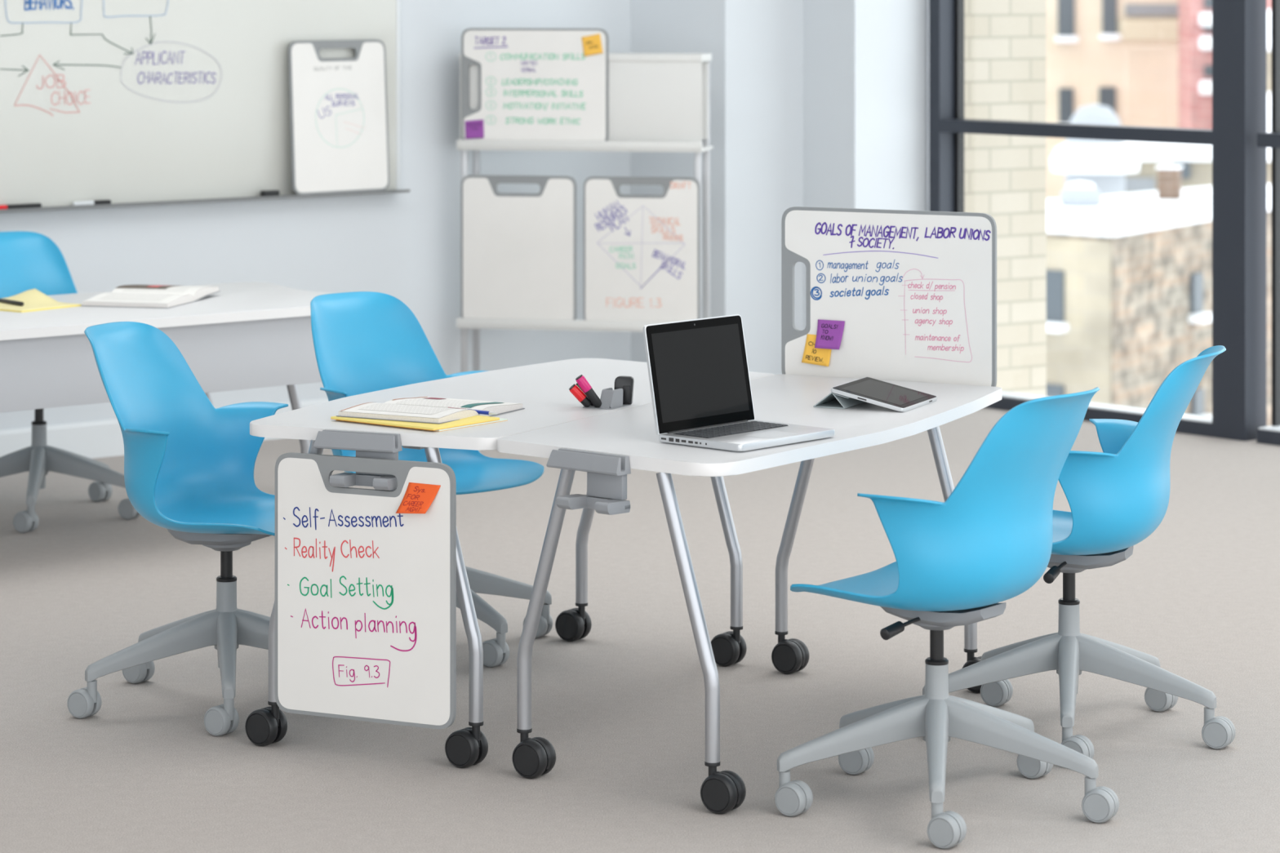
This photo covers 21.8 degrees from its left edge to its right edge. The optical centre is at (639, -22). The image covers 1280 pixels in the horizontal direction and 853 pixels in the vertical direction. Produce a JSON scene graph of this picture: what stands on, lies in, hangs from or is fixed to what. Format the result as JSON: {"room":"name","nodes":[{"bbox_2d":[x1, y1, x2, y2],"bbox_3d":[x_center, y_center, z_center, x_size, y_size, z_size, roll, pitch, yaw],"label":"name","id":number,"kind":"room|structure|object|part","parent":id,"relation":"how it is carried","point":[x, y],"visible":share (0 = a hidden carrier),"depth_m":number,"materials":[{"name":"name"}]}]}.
{"room":"classroom","nodes":[
{"label":"classroom","id":0,"kind":"room"},
{"bbox_2d":[0,0,630,430],"bbox_3d":[-3.547,0.180,10.842,9.098,3.120,0.150,0,0,-40],"label":"wall","id":1,"kind":"structure","parent":0,"point":[405,246],"depth_m":12.92,"materials":[{"name":"white paint"}]},
{"bbox_2d":[0,398,328,458],"bbox_3d":[-3.533,1.674,10.745,8.997,0.132,0.014,0,0,-40],"label":"baseboard","id":2,"kind":"structure","parent":1,"relation":"attached to","point":[100,438],"depth_m":12.00,"materials":[{"name":"white"}]},
{"bbox_2d":[0,0,410,213],"bbox_3d":[-2.755,0.208,11.341,4.779,1.243,0.095,0,0,-40],"label":"whiteboard","id":3,"kind":"object","parent":1,"relation":"attached to","point":[126,103],"visible":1,"depth_m":12.19,"materials":[{"name":"ceramic"}]},
{"bbox_2d":[0,203,41,209],"bbox_3d":[-2.218,0.812,11.791,0.202,0.018,0.018,0,0,-40],"label":"marker","id":4,"kind":"object","parent":3,"relation":"on","point":[27,205],"visible":1,"depth_m":11.80,"materials":[{"name":"red"}]},
{"bbox_2d":[72,200,111,205],"bbox_3d":[-1.979,0.812,11.989,0.152,0.018,0.018,0,0,-40],"label":"marker","id":5,"kind":"object","parent":3,"relation":"on","point":[94,202],"visible":1,"depth_m":11.98,"materials":[{"name":"white plastic"}]},
{"bbox_2d":[0,189,410,213],"bbox_3d":[-2.750,0.822,11.344,4.769,0.012,0.092,0,0,-40],"label":"tray","id":6,"kind":"object","parent":3,"relation":"on","point":[50,202],"depth_m":12.16,"materials":[{"name":"grey metal"}]},
{"bbox_2d":[260,190,279,196],"bbox_3d":[-1.389,0.807,12.457,0.070,0.022,0.030,0,0,-40],"label":"eraser","id":7,"kind":"object","parent":3,"relation":"on","point":[263,193],"visible":1,"depth_m":12.44,"materials":[{"name":"black plastic"}]},
{"bbox_2d":[287,39,389,195],"bbox_3d":[-1.147,0.527,12.659,0.456,0.582,0.042,0,0,-42],"label":"board","id":8,"kind":"object","parent":3,"relation":"on","point":[339,112],"visible":1,"depth_m":12.65,"materials":[{"name":"grey plastic"}]},
{"bbox_3d":[-2.776,0.208,11.367,4.778,1.243,0.026,0,0,-40],"label":"board trim","id":9,"kind":"part","parent":3,"relation":"part of","materials":[{"name":"white metal"}]},
{"bbox_2d":[0,407,1279,852],"bbox_3d":[1.612,1.800,6.475,17.624,0.120,14.950,0,0,0],"label":"floor","id":10,"kind":"structure","parent":0,"point":[620,706],"depth_m":8.09,"materials":[{"name":"grey carpet"}]},
{"bbox_2d":[0,231,140,533],"bbox_3d":[-1.986,1.292,10.754,0.696,0.897,0.704,0,0,-32],"label":"swivel chair","id":11,"kind":"object","parent":10,"relation":"on","point":[29,260],"visible":0.33,"depth_m":10.92,"materials":[{"name":"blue plastic"}]},
{"bbox_3d":[-2.107,1.581,10.667,0.334,0.142,0.049,0,0,-24],"label":"arm","id":12,"kind":"part","parent":11,"relation":"part of","materials":[{"name":"grey plastic"}]},
{"bbox_3d":[-1.925,1.581,10.562,0.049,0.142,0.334,0,0,-6],"label":"arm","id":13,"kind":"part","parent":11,"relation":"part of","materials":[{"name":"grey plastic"}]},
{"bbox_3d":[-1.855,1.581,10.895,0.049,0.142,0.334,0,0,30],"label":"arm","id":14,"kind":"part","parent":11,"relation":"part of","materials":[{"name":"grey plastic"}]},
{"bbox_3d":[-1.769,1.581,10.703,0.334,0.142,0.049,0,0,12],"label":"arm","id":15,"kind":"part","parent":11,"relation":"part of","materials":[{"name":"grey plastic"}]},
{"bbox_2d":[0,281,332,453],"bbox_3d":[-2.135,1.375,9.813,2.943,0.729,0.840,0,0,-41],"label":"table","id":16,"kind":"object","parent":10,"relation":"on","point":[243,335],"visible":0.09,"depth_m":10.03,"materials":[{"name":"white laminate"}]},
{"bbox_2d":[0,288,81,312],"bbox_3d":[-1.933,0.990,10.235,0.340,0.042,0.250,0,0,36],"label":"loose paper","id":17,"kind":"object","parent":16,"relation":"on","point":[33,300],"visible":0.99,"depth_m":10.24,"materials":[{"name":"beige paper"}]},
{"bbox_2d":[0,297,24,306],"bbox_3d":[-1.938,0.998,10.230,0.013,0.013,0.152,0,0,-38],"label":"pen","id":18,"kind":"object","parent":17,"relation":"on","point":[2,300],"visible":1,"depth_m":10.21,"materials":[{"name":"black plastic"}]},
{"bbox_2d":[80,284,220,308],"bbox_3d":[-1.529,0.992,10.401,0.288,0.036,0.438,0,0,14],"label":"open book","id":19,"kind":"object","parent":16,"relation":"on","point":[158,296],"visible":1,"depth_m":10.31,"materials":[{"name":"white paper"}]},
{"bbox_3d":[-1.915,1.146,9.507,2.720,0.212,0.012,0,0,-41],"label":"modesty panel","id":20,"kind":"part","parent":16,"relation":"part of","materials":[{"name":"grey laminate"}]},
{"bbox_3d":[-1.430,1.338,10.758,0.149,0.605,0.032,0,0,-41],"label":"leg","id":21,"kind":"part","parent":16,"relation":"part of","materials":[{"name":"silver metal"}]},
{"bbox_3d":[-1.092,1.338,10.362,0.149,0.605,0.032,0,0,-41],"label":"leg","id":22,"kind":"part","parent":16,"relation":"part of","materials":[{"name":"silver metal"}]},
{"bbox_2d":[66,321,288,736],"bbox_3d":[-0.990,1.292,7.983,0.704,0.897,0.677,0,0,24],"label":"swivel chair","id":23,"kind":"object","parent":10,"relation":"on","point":[189,463],"visible":0.79,"depth_m":8.04,"materials":[{"name":"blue plastic"}]},
{"bbox_3d":[-1.151,1.581,7.872,0.334,0.142,0.049,0,0,-26],"label":"arm","id":24,"kind":"part","parent":23,"relation":"part of","materials":[{"name":"grey plastic"}]},
{"bbox_3d":[-1.114,1.581,8.079,0.049,0.142,0.334,0,0,-44],"label":"arm","id":25,"kind":"part","parent":23,"relation":"part of","materials":[{"name":"grey plastic"}]},
{"bbox_3d":[-0.965,1.581,7.773,0.049,0.142,0.334,0,0,-8],"label":"arm","id":26,"kind":"part","parent":23,"relation":"part of","materials":[{"name":"grey plastic"}]},
{"bbox_3d":[-0.814,1.581,7.919,0.334,0.142,0.049,0,0,10],"label":"arm","id":27,"kind":"part","parent":23,"relation":"part of","materials":[{"name":"grey plastic"}]},
{"bbox_3d":[-0.906,1.581,8.108,0.049,0.142,0.334,0,0,28],"label":"arm","id":28,"kind":"part","parent":23,"relation":"part of","materials":[{"name":"grey plastic"}]},
{"bbox_2d":[310,291,552,667],"bbox_3d":[-0.574,1.292,8.632,0.695,0.897,0.701,0,0,-44],"label":"swivel chair","id":29,"kind":"object","parent":10,"relation":"on","point":[364,342],"visible":0.5,"depth_m":8.80,"materials":[{"name":"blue plastic"}]},
{"bbox_3d":[-0.447,1.581,8.501,0.049,0.142,0.334,0,0,-39],"label":"arm","id":30,"kind":"part","parent":29,"relation":"part of","materials":[{"name":"grey plastic"}]},
{"bbox_3d":[-0.393,1.581,8.704,0.334,0.142,0.049,0,0,-21],"label":"arm","id":31,"kind":"part","parent":29,"relation":"part of","materials":[{"name":"grey plastic"}]},
{"bbox_2d":[244,358,774,768],"bbox_3d":[-0.299,1.375,8.035,0.696,0.729,1.570,0,0,29],"label":"table","id":32,"kind":"object","parent":10,"relation":"on","point":[542,389],"visible":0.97,"depth_m":7.69,"materials":[{"name":"white laminate"}]},
{"bbox_3d":[-0.775,1.339,7.495,0.149,0.604,0.032,0,0,29],"label":"leg","id":33,"kind":"part","parent":32,"relation":"part of","materials":[{"name":"silver metal"}]},
{"bbox_2d":[275,452,456,729],"bbox_3d":[-0.611,1.355,7.357,0.456,0.582,0.014,0,0,25],"label":"board","id":34,"kind":"object","parent":32,"relation":"hanging from","point":[366,590],"visible":1,"depth_m":7.35,"materials":[{"name":"grey plastic"}]},
{"bbox_2d":[395,482,440,513],"bbox_3d":[-0.486,1.142,7.279,0.103,0.067,0.018,0,0,25],"label":"sticky note","id":35,"kind":"object","parent":34,"relation":"attached to","point":[418,498],"visible":1,"depth_m":7.28,"materials":[{"name":"orange paper"}]},
{"bbox_3d":[-0.276,1.056,7.987,0.050,0.030,1.000,0,0,29],"label":"spine rail","id":36,"kind":"part","parent":32,"relation":"part of","materials":[{"name":"silver metal"}]},
{"bbox_2d":[336,417,507,431],"bbox_3d":[-0.499,1.009,7.588,0.314,0.004,0.235,0,0,38],"label":"pad","id":37,"kind":"object","parent":32,"relation":"on","point":[500,419],"visible":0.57,"depth_m":7.49,"materials":[{"name":"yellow paper"}]},
{"bbox_2d":[330,415,499,431],"bbox_3d":[-0.513,1.004,7.572,0.314,0.006,0.226,0,0,38],"label":"pad","id":38,"kind":"object","parent":37,"relation":"on","point":[476,419],"visible":0.57,"depth_m":7.49,"materials":[{"name":"yellow paper"}]},
{"bbox_2d":[336,396,524,423],"bbox_3d":[-0.482,0.997,7.686,0.276,0.028,0.384,0,0,28],"label":"papers","id":39,"kind":"object","parent":32,"relation":"on","point":[429,410],"visible":1,"depth_m":7.59,"materials":[{"name":"white paper"}]},
{"bbox_2d":[448,407,497,414],"bbox_3d":[-0.385,0.995,7.625,0.133,0.009,0.009,2,1,28],"label":"ballpoint pen","id":40,"kind":"object","parent":39,"relation":"on","point":[483,412],"visible":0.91,"depth_m":7.61,"materials":[{"name":"blue plastic"}]},
{"bbox_3d":[-0.412,1.339,7.344,0.149,0.604,0.032,0,0,29],"label":"leg","id":41,"kind":"part","parent":32,"relation":"part of","materials":[{"name":"silver metal"}]},
{"bbox_3d":[-0.102,1.339,8.679,0.149,0.604,0.032,0,0,29],"label":"leg","id":42,"kind":"part","parent":32,"relation":"part of","materials":[{"name":"silver metal"}]},
{"bbox_2d":[582,387,631,409],"bbox_3d":[-0.078,0.989,7.838,0.080,0.043,0.104,0,0,29],"label":"caddy","id":43,"kind":"object","parent":32,"relation":"on","point":[611,399],"visible":0.98,"depth_m":7.80,"materials":[{"name":"grey plastic"}]},
{"bbox_2d":[568,383,591,407],"bbox_3d":[-0.140,0.983,7.810,0.055,0.057,0.022,0,0,-5],"label":"marker pen","id":44,"kind":"object","parent":43,"relation":"in","point":[579,394],"visible":1,"depth_m":7.80,"materials":[{"name":"red plastic"}]},
{"bbox_2d":[575,374,601,407],"bbox_3d":[-0.120,0.972,7.804,0.064,0.080,0.022,0,0,-5],"label":"marker pen","id":45,"kind":"object","parent":43,"relation":"in","point":[580,380],"visible":1,"depth_m":7.79,"materials":[{"name":"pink plastic"}]},
{"bbox_2d":[613,375,634,404],"bbox_3d":[-0.038,0.976,7.866,0.046,0.065,0.022,0,0,8],"label":"eraser","id":46,"kind":"object","parent":43,"relation":"in","point":[626,383],"visible":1,"depth_m":7.86,"materials":[{"name":"black plastic"}]},
{"bbox_3d":[0.193,1.339,8.423,0.149,0.604,0.032,0,0,29],"label":"leg","id":47,"kind":"part","parent":32,"relation":"part of","materials":[{"name":"silver metal"}]},
{"bbox_2d":[456,52,712,372],"bbox_3d":[-0.214,1.016,12.949,0.967,1.447,0.270,0,0,10],"label":"shelf unit","id":48,"kind":"object","parent":10,"relation":"on","point":[658,102],"visible":0.59,"depth_m":12.81,"materials":[{"name":"silver metal"}]},
{"bbox_3d":[-0.685,1.020,12.949,0.026,1.440,0.024,0,0,10],"label":"post","id":49,"kind":"part","parent":48,"relation":"part of","materials":[{"name":"silver metal"}]},
{"bbox_3d":[-0.648,1.020,13.151,0.026,1.440,0.024,0,0,11],"label":"post","id":50,"kind":"part","parent":48,"relation":"part of","materials":[{"name":"silver metal"}]},
{"bbox_2d":[461,174,576,319],"bbox_3d":[-0.472,1.057,12.883,0.456,0.582,0.013,0,0,10],"label":"board","id":51,"kind":"object","parent":48,"relation":"on","point":[518,251],"visible":1,"depth_m":12.88,"materials":[{"name":"grey plastic"}]},
{"bbox_2d":[461,27,608,141],"bbox_3d":[-0.409,0.422,12.871,0.582,0.456,0.014,0,0,10],"label":"board","id":52,"kind":"object","parent":48,"relation":"on","point":[535,83],"visible":1,"depth_m":12.86,"materials":[{"name":"grey"}]},
{"bbox_2d":[464,119,484,138],"bbox_3d":[-0.644,0.587,12.905,0.077,0.077,0.005,0,0,10],"label":"sticky note","id":53,"kind":"object","parent":52,"relation":"attached to","point":[474,129],"visible":1,"depth_m":12.90,"materials":[{"name":"purple paper"}]},
{"bbox_2d":[581,33,602,56],"bbox_3d":[-0.185,0.258,12.820,0.086,0.089,0.005,0,0,10],"label":"sticky note","id":54,"kind":"object","parent":52,"relation":"attached to","point":[592,44],"visible":1,"depth_m":12.82,"materials":[{"name":"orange paper"}]},
{"bbox_3d":[-0.232,0.478,12.849,0.955,0.310,0.006,0,0,11],"label":"panel","id":55,"kind":"part","parent":48,"relation":"part of","materials":[{"name":"white plastic"}]},
{"bbox_3d":[-0.212,0.308,12.961,0.959,0.030,0.240,0,0,10],"label":"shelf","id":56,"kind":"part","parent":48,"relation":"part of","materials":[{"name":"white paint"}]},
{"bbox_2d":[583,176,700,321],"bbox_3d":[0.006,1.057,12.794,0.456,0.582,0.014,0,0,11],"label":"board","id":57,"kind":"object","parent":48,"relation":"on","point":[642,252],"visible":1,"depth_m":12.79,"materials":[{"name":"grey plastic"}]},
{"bbox_3d":[0.222,1.020,12.781,0.026,1.440,0.024,0,0,10],"label":"post","id":58,"kind":"part","parent":48,"relation":"part of","materials":[{"name":"silver metal"}]},
{"bbox_3d":[-0.195,0.478,13.050,0.935,0.300,0.012,0,0,11],"label":"panel","id":59,"kind":"part","parent":48,"relation":"part of","materials":[{"name":"white paint"}]},
{"bbox_3d":[0.260,1.020,12.982,0.026,1.440,0.024,0,0,10],"label":"post","id":60,"kind":"part","parent":48,"relation":"part of","materials":[{"name":"silver metal"}]},
{"bbox_2d":[497,373,1001,813],"bbox_3d":[0.305,1.375,7.688,0.690,0.729,1.627,0,0,29],"label":"table","id":61,"kind":"object","parent":10,"relation":"on","point":[606,446],"visible":0.89,"depth_m":7.23,"materials":[{"name":"white laminate"}]},
{"bbox_3d":[-0.201,1.339,7.219,0.149,0.604,0.032,0,0,29],"label":"leg","id":62,"kind":"part","parent":61,"relation":"part of","materials":[{"name":"silver metal"}]},
{"bbox_3d":[0.100,1.339,6.971,0.149,0.604,0.032,0,0,29],"label":"leg","id":63,"kind":"part","parent":61,"relation":"part of","materials":[{"name":"silver metal"}]},
{"bbox_2d":[643,314,835,451],"bbox_3d":[0.218,0.884,7.277,0.282,0.254,0.327,0,0,42],"label":"laptop","id":64,"kind":"object","parent":61,"relation":"on","point":[700,380],"visible":1,"depth_m":7.32,"materials":[{"name":"silver metal"}]},
{"bbox_3d":[0.132,0.876,7.355,0.048,0.238,0.326,0,0,42],"label":"lid","id":65,"kind":"part","parent":64,"relation":"part of","materials":[{"name":"silver metal"}]},
{"bbox_3d":[0.406,1.339,8.301,0.149,0.604,0.032,0,0,29],"label":"leg","id":66,"kind":"part","parent":61,"relation":"part of","materials":[{"name":"silver metal"}]},
{"bbox_2d":[813,377,937,412],"bbox_3d":[0.560,0.987,7.878,0.228,0.048,0.244,0,0,24],"label":"tablet","id":67,"kind":"object","parent":61,"relation":"on","point":[870,390],"visible":1,"depth_m":7.84,"materials":[{"name":"silver metal"}]},
{"bbox_2d":[781,206,996,386],"bbox_3d":[0.624,0.812,8.370,0.582,0.456,0.014,0,0,27],"label":"board","id":68,"kind":"object","parent":61,"relation":"on","point":[914,292],"visible":1,"depth_m":8.35,"materials":[{"name":"grey plastic"}]},
{"bbox_2d":[801,333,831,366],"bbox_3d":[0.451,0.947,8.446,0.086,0.080,0.007,0,0,27],"label":"sticky note","id":69,"kind":"object","parent":68,"relation":"attached to","point":[811,355],"visible":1,"depth_m":8.45,"materials":[{"name":"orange paper"}]},
{"bbox_2d":[814,319,844,349],"bbox_3d":[0.482,0.905,8.426,0.080,0.073,0.011,0,0,27],"label":"sticky note","id":70,"kind":"object","parent":68,"relation":"attached to","point":[829,333],"visible":1,"depth_m":8.43,"materials":[{"name":"purple paper"}]},
{"bbox_3d":[0.757,1.339,8.140,0.149,0.604,0.032,0,0,29],"label":"leg","id":71,"kind":"part","parent":61,"relation":"part of","materials":[{"name":"silver metal"}]},
{"bbox_2d":[774,386,1119,848],"bbox_3d":[0.662,1.292,6.996,0.706,0.897,0.662,0,0,38],"label":"swivel chair","id":72,"kind":"object","parent":10,"relation":"on","point":[980,548],"visible":1,"depth_m":6.83,"materials":[{"name":"blue plastic"}]},
{"bbox_3d":[0.451,1.581,6.950,0.334,0.142,0.049,0,0,-13],"label":"arm","id":73,"kind":"part","parent":72,"relation":"part of","materials":[{"name":"grey plastic"}]},
{"bbox_3d":[0.533,1.581,7.143,0.049,0.142,0.334,0,0,-31],"label":"arm","id":74,"kind":"part","parent":72,"relation":"part of","materials":[{"name":"grey plastic"}]},
{"bbox_3d":[0.571,1.339,6.910,0.074,0.019,0.009,0,0,-41],"label":"height lever","id":75,"kind":"part","parent":72,"relation":"part of","materials":[{"name":"black plastic"}]},
{"bbox_3d":[0.609,1.581,6.812,0.049,0.142,0.334,0,0,5],"label":"arm","id":76,"kind":"part","parent":72,"relation":"part of","materials":[{"name":"grey plastic"}]},
{"bbox_3d":[0.742,1.581,7.125,0.049,0.142,0.334,0,0,41],"label":"arm","id":77,"kind":"part","parent":72,"relation":"part of","materials":[{"name":"grey plastic"}]},
{"bbox_3d":[0.790,1.581,6.920,0.334,0.142,0.049,0,0,23],"label":"arm","id":78,"kind":"part","parent":72,"relation":"part of","materials":[{"name":"grey plastic"}]},
{"bbox_2d":[922,345,1235,759],"bbox_3d":[1.024,1.292,7.631,0.693,0.897,0.690,0,0,20],"label":"swivel chair","id":79,"kind":"object","parent":10,"relation":"on","point":[1117,496],"visible":0.77,"depth_m":7.51,"materials":[{"name":"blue plastic"}]},
{"bbox_3d":[0.814,1.581,7.629,0.334,0.142,0.049,0,0,-10],"label":"arm","id":80,"kind":"part","parent":79,"relation":"part of","materials":[{"name":"grey plastic"}]},
{"bbox_3d":[0.906,1.581,7.818,0.049,0.142,0.334,0,0,-28],"label":"arm","id":81,"kind":"part","parent":79,"relation":"part of","materials":[{"name":"grey plastic"}]},
{"bbox_3d":[0.964,1.339,7.567,0.009,0.019,0.074,0,0,30],"label":"height lever","id":82,"kind":"part","parent":79,"relation":"part of","materials":[{"name":"black plastic"}]},
{"bbox_3d":[0.965,1.581,7.483,0.049,0.142,0.334,0,0,8],"label":"arm","id":83,"kind":"part","parent":79,"relation":"part of","materials":[{"name":"grey plastic"}]},
{"bbox_3d":[1.114,1.581,7.789,0.049,0.142,0.334,0,0,44],"label":"arm","id":84,"kind":"part","parent":79,"relation":"part of","materials":[{"name":"grey plastic"}]},
{"bbox_3d":[1.151,1.581,7.582,0.334,0.142,0.049,0,0,26],"label":"arm","id":85,"kind":"part","parent":79,"relation":"part of","materials":[{"name":"grey plastic"}]},
{"bbox_2d":[1256,0,1279,445],"bbox_3d":[2.895,0.180,11.873,0.130,3.120,1.611,0,0,-42],"label":"window","id":86,"kind":"structure","parent":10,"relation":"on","point":[1270,435],"depth_m":12.48,"materials":[{"name":"grey metal"}]},
{"bbox_3d":[2.828,1.687,11.950,0.108,0.006,1.406,0,0,-42],"label":"sill","id":87,"kind":"part","parent":86,"relation":"part of","materials":[{"name":"white"}]},
{"bbox_2d":[630,0,928,374],"bbox_3d":[0.590,0.180,13.783,1.204,3.120,0.774,0,0,9],"label":"wall","id":88,"kind":"structure","parent":0,"point":[814,103],"depth_m":13.56,"materials":[{"name":"white paint"}]},
{"bbox_2d":[928,0,1266,441],"bbox_3d":[1.780,0.180,13.115,0.130,3.120,1.621,0,0,-42],"label":"window","id":89,"kind":"structure","parent":88,"relation":"in","point":[1238,26],"depth_m":12.55,"materials":[{"name":"grey metal"}]},
{"bbox_3d":[1.749,1.687,13.151,0.108,0.006,1.406,0,0,-42],"label":"sill","id":90,"kind":"part","parent":89,"relation":"part of","materials":[{"name":"white"}]},
{"label":"outside","id":91,"kind":"structure","parent":0,"visible":0},
{"bbox_3d":[15.000,15.840,68.000,150.000,0.200,104.000,0,0,0],"label":"ground","id":92,"kind":"structure","parent":91,"visible":0},
{"bbox_2d":[1049,103,1140,195],"bbox_3d":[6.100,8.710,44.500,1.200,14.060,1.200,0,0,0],"label":"silo","id":93,"kind":"object","parent":92,"relation":"on","point":[1104,163],"visible":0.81,"depth_m":44.13,"materials":[{"name":"silver metal"}]},
{"bbox_2d":[1046,0,1177,199],"bbox_3d":[6.399,5.240,65.807,7.503,25.000,8.225,0,0,-2],"label":"building","id":94,"kind":"structure","parent":92,"relation":"on","point":[1121,55],"depth_m":61.99,"materials":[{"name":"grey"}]},
{"bbox_3d":[7.952,1.137,61.871,0.405,0.120,0.250,0,0,-2],"label":"sill","id":95,"kind":"part","parent":94,"relation":"part of","materials":[{"name":"white"}]},
{"bbox_3d":[8.765,1.097,61.899,0.364,0.120,0.250,0,0,-2],"label":"sill","id":96,"kind":"part","parent":94,"relation":"part of","materials":[{"name":"white"}]},
{"bbox_2d":[1046,184,1271,426],"bbox_3d":[5.625,9.105,37.887,3.056,13.270,5.538,0,0,42],"label":"brick building","id":97,"kind":"structure","parent":92,"relation":"on","point":[1129,276],"depth_m":35.53,"materials":[{"name":"white"}]},
{"bbox_3d":[4.365,3.720,35.424,0.420,0.100,0.200,0,0,42],"label":"snowy sill","id":98,"kind":"part","parent":97,"relation":"part of","materials":[{"name":"white snow"}]},
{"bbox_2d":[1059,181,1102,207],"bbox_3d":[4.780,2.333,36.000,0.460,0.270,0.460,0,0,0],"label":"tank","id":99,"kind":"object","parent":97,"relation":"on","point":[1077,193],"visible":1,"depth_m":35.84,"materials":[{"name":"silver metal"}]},
{"bbox_2d":[1155,164,1183,199],"bbox_3d":[5.922,2.283,37.124,0.270,0.370,0.300,0,0,17],"label":"chimney","id":100,"kind":"object","parent":97,"relation":"on","point":[1169,176],"visible":1,"depth_m":37.01,"materials":[{"name":"brick"}]},
{"bbox_3d":[6.258,3.780,36.951,0.200,0.100,0.390,0,0,31],"label":"snowy sill","id":101,"kind":"part","parent":97,"relation":"part of","materials":[{"name":"white snow"}]},
{"bbox_2d":[1124,140,1271,193],"bbox_3d":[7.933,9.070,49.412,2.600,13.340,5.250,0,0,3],"label":"house","id":102,"kind":"structure","parent":92,"relation":"on","point":[1196,159],"depth_m":46.90,"materials":[{"name":"white"}]},
{"bbox_3d":[7.028,2.920,46.939,0.500,0.200,0.080,0,0,3],"label":"wall panel","id":103,"kind":"part","parent":102,"relation":"part of","materials":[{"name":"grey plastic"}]},
{"bbox_2d":[1177,0,1271,128],"bbox_3d":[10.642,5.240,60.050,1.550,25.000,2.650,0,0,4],"label":"building","id":104,"kind":"structure","parent":92,"relation":"on","point":[1194,16],"depth_m":59.03,"materials":[{"name":"red brick"}]},
{"bbox_3d":[10.186,1.944,58.904,0.500,0.250,0.300,0,0,4],"label":"sill","id":105,"kind":"part","parent":104,"relation":"part of","materials":[{"name":"white"}]},
{"bbox_3d":[10.186,1.151,58.904,0.500,0.250,0.300,0,0,4],"label":"sill","id":106,"kind":"part","parent":104,"relation":"part of","materials":[{"name":"white"}]},
{"bbox_3d":[10.186,0.735,58.904,0.500,0.250,0.300,0,0,4],"label":"sill","id":107,"kind":"part","parent":104,"relation":"part of","materials":[{"name":"white"}]},
{"bbox_2d":[1266,9,1271,132],"bbox_3d":[12.410,9.140,54.055,5.700,17.200,5.500,0,0,6],"label":"building","id":108,"kind":"structure","parent":92,"relation":"on","point":[1268,12],"depth_m":51.87,"materials":[{"name":"white"}]},
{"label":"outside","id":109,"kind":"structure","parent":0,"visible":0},
{"bbox_2d":[964,0,1046,396],"bbox_3d":[1.115,0.990,14.819,1.305,7.500,0.600,0,0,-33],"label":"brick pier","id":110,"kind":"structure","parent":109,"point":[1005,41],"depth_m":14.82,"materials":[{"name":"beige brick"}]}
]}

